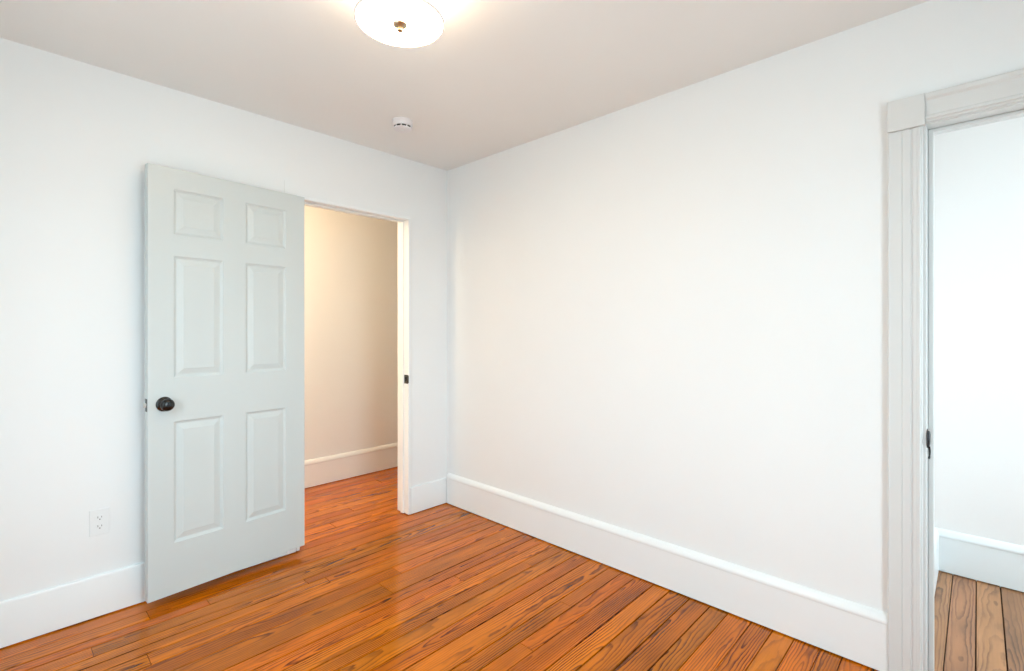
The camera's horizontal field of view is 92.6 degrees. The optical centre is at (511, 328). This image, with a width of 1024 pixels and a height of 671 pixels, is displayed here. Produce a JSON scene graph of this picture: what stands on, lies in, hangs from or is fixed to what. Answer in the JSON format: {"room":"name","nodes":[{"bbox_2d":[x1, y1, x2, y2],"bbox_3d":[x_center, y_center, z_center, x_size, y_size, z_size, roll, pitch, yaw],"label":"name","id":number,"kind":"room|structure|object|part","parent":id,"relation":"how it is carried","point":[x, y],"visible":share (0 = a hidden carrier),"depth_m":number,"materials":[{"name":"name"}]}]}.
{"room":"empty bedroom","nodes":[
{"label":"empty bedroom","id":0,"kind":"room"},
{"bbox_2d":[0,38,446,638],"bbox_3d":[-1.429,0.056,2.682,0.116,2.440,2.880,0,0,44],"label":"wall","id":1,"kind":"structure","parent":0,"point":[78,138],"depth_m":2.17,"materials":[{"name":"paint"}]},
{"bbox_2d":[89,507,109,536],"bbox_3d":[-1.831,0.857,2.172,0.006,0.115,0.070,0,0,44],"label":"wall outlet","id":2,"kind":"object","parent":1,"relation":"attached to","point":[99,519],"visible":1,"depth_m":2.17,"materials":[{"name":"white plastic"}]},
{"bbox_2d":[95,523,104,529],"bbox_3d":[-1.830,0.877,2.171,0.002,0.025,0.034,0,0,44],"label":"receptacle","id":3,"kind":"object","parent":2,"relation":"attached to","point":[98,526],"depth_m":2.17,"materials":[{"name":"white plastic"}]},
{"bbox_2d":[95,514,104,520],"bbox_3d":[-1.830,0.838,2.171,0.002,0.025,0.034,0,0,44],"label":"receptacle","id":4,"kind":"object","parent":2,"relation":"attached to","point":[98,517],"depth_m":2.17,"materials":[{"name":"white plastic"}]},
{"bbox_2d":[143,163,303,602],"bbox_3d":[-1.424,0.244,2.498,0.159,1.983,0.757,0,0,39],"label":"door","id":5,"kind":"structure","parent":1,"relation":"in","point":[223,405],"depth_m":2.44,"materials":[{"name":"paint"}]},
{"bbox_3d":[-1.573,0.345,2.228,0.052,0.057,0.057,0,0,39],"label":"knob","id":6,"kind":"part","parent":5,"relation":"part of","materials":[{"name":"black metal"}]},
{"bbox_3d":[-1.527,-0.548,2.376,0.039,0.188,0.191,0,0,39],"label":"panel","id":7,"kind":"part","parent":5,"relation":"part of","materials":[{"name":"paint"}]},
{"bbox_3d":[-1.527,-0.057,2.376,0.039,0.546,0.191,0,0,39],"label":"panel","id":8,"kind":"part","parent":5,"relation":"part of","materials":[{"name":"paint"}]},
{"bbox_3d":[-1.527,0.715,2.376,0.039,0.544,0.191,0,0,39],"label":"panel","id":9,"kind":"part","parent":5,"relation":"part of","materials":[{"name":"paint"}]},
{"bbox_3d":[-1.328,-0.548,2.625,0.039,0.188,0.190,0,0,39],"label":"panel","id":10,"kind":"part","parent":5,"relation":"part of","materials":[{"name":"paint"}]},
{"bbox_3d":[-1.328,-0.057,2.625,0.039,0.546,0.190,0,0,39],"label":"panel","id":11,"kind":"part","parent":5,"relation":"part of","materials":[{"name":"paint"}]},
{"bbox_3d":[-1.328,0.715,2.625,0.039,0.544,0.190,0,0,39],"label":"panel","id":12,"kind":"part","parent":5,"relation":"part of","materials":[{"name":"paint"}]},
{"bbox_2d":[0,477,446,647],"bbox_3d":[-1.424,1.180,2.595,0.013,0.180,2.760,0,0,44],"label":"baseboard","id":13,"kind":"structure","parent":1,"relation":"attached to","point":[24,617],"depth_m":2.12,"materials":[{"name":"paint"}]},
{"bbox_2d":[296,195,410,550],"bbox_3d":[-1.010,0.252,3.118,0.134,2.036,0.778,0,0,44],"label":"door frame","id":14,"kind":"structure","parent":1,"relation":"attached to","point":[404,222],"depth_m":3.35,"materials":[{"name":"paint"}]},
{"bbox_3d":[-0.723,0.345,3.356,0.046,0.060,0.010,0,0,44],"label":"strike plate","id":15,"kind":"part","parent":14,"relation":"part of","materials":[{"name":"black metal"}]},
{"bbox_2d":[304,205,397,460],"bbox_3d":[-1.657,0.066,4.005,0.120,2.460,3.820,0,0,44],"label":"wall","id":16,"kind":"structure","parent":0,"point":[351,260],"depth_m":4.20,"materials":[{"name":"paint"}]},
{"bbox_2d":[304,442,397,487],"bbox_3d":[-1.606,1.162,3.956,0.022,0.216,3.580,0,0,44],"label":"baseboard","id":17,"kind":"structure","parent":16,"relation":"attached to","point":[317,471],"depth_m":4.17,"materials":[{"name":"paint"}]},
{"bbox_2d":[0,0,929,170],"bbox_3d":[0.234,-1.204,1.927,5.785,0.080,4.320,0,0,44],"label":"ceiling","id":18,"kind":"structure","parent":0,"point":[501,75],"depth_m":2.04,"materials":[{"name":"paint"}]},
{"bbox_2d":[353,0,444,47],"bbox_3d":[-0.374,-1.078,1.635,0.297,0.172,0.297,0,0,44],"label":"ceiling light","id":19,"kind":"object","parent":18,"relation":"attached to","point":[396,23],"visible":1,"depth_m":1.62,"materials":[{"name":"white glass"}]},
{"bbox_3d":[-0.374,-1.089,1.635,0.294,0.117,0.294,0,0,44],"label":"lamp shade","id":20,"kind":"part","parent":19,"relation":"part of","materials":[{"name":"white glass"}]},
{"bbox_2d":[392,117,412,132],"bbox_3d":[-0.613,-1.138,2.740,0.116,0.051,0.116,0,0,44],"label":"smoke detector","id":21,"kind":"object","parent":18,"relation":"attached to","point":[400,124],"visible":1,"depth_m":2.71,"materials":[{"name":"plastic"}]},
{"bbox_3d":[-0.613,-1.159,2.740,0.116,0.008,0.116,0,0,44],"label":"plate","id":22,"kind":"part","parent":21,"relation":"part of","materials":[{"name":"plastic"}]},
{"bbox_2d":[0,466,1023,670],"bbox_3d":[0.251,1.281,1.959,5.672,0.010,4.150,0,0,44],"label":"floor","id":23,"kind":"structure","parent":0,"point":[371,585],"depth_m":2.16,"materials":[{"name":"brown wood"}]},
{"bbox_2d":[447,0,1023,612],"bbox_3d":[1.161,0.056,2.121,4.410,2.440,0.120,0,0,44],"label":"wall","id":24,"kind":"structure","parent":0,"point":[667,314],"depth_m":2.24,"materials":[{"name":"paint"}]},
{"bbox_2d":[447,473,887,670],"bbox_3d":[0.459,1.162,2.691,2.568,0.216,0.022,0,0,44],"label":"baseboard","id":25,"kind":"structure","parent":24,"relation":"attached to","point":[856,632],"depth_m":2.27,"materials":[{"name":"paint"}]},
{"bbox_2d":[887,68,1023,670],"bbox_3d":[1.783,0.224,1.513,0.976,2.104,0.172,0,0,44],"label":"door frame","id":26,"kind":"structure","parent":24,"relation":"attached to","point":[913,122],"depth_m":1.75,"materials":[{"name":"paint"}]},
{"bbox_3d":[1.422,0.280,1.768,0.099,1.992,0.030,0,0,44],"label":"casing","id":27,"kind":"part","parent":26,"relation":"part of","materials":[{"name":"paint"}]},
{"bbox_3d":[1.738,-0.778,1.466,0.763,0.100,0.033,0,0,44],"label":"head casing","id":28,"kind":"part","parent":26,"relation":"part of","materials":[{"name":"paint"}]},
{"bbox_2d":[934,117,1023,587],"bbox_3d":[2.934,0.066,2.027,1.952,2.460,0.120,0,0,44],"label":"wall","id":29,"kind":"structure","parent":0,"point":[979,170],"depth_m":2.48,"materials":[{"name":"paint"}]},
{"bbox_2d":[934,527,1023,595],"bbox_3d":[2.521,1.162,1.622,1.752,0.216,1.035,0,0,44],"label":"baseboard","id":30,"kind":"structure","parent":29,"relation":"attached to","point":[995,562],"depth_m":2.46,"materials":[{"name":"paint"}]}
]}

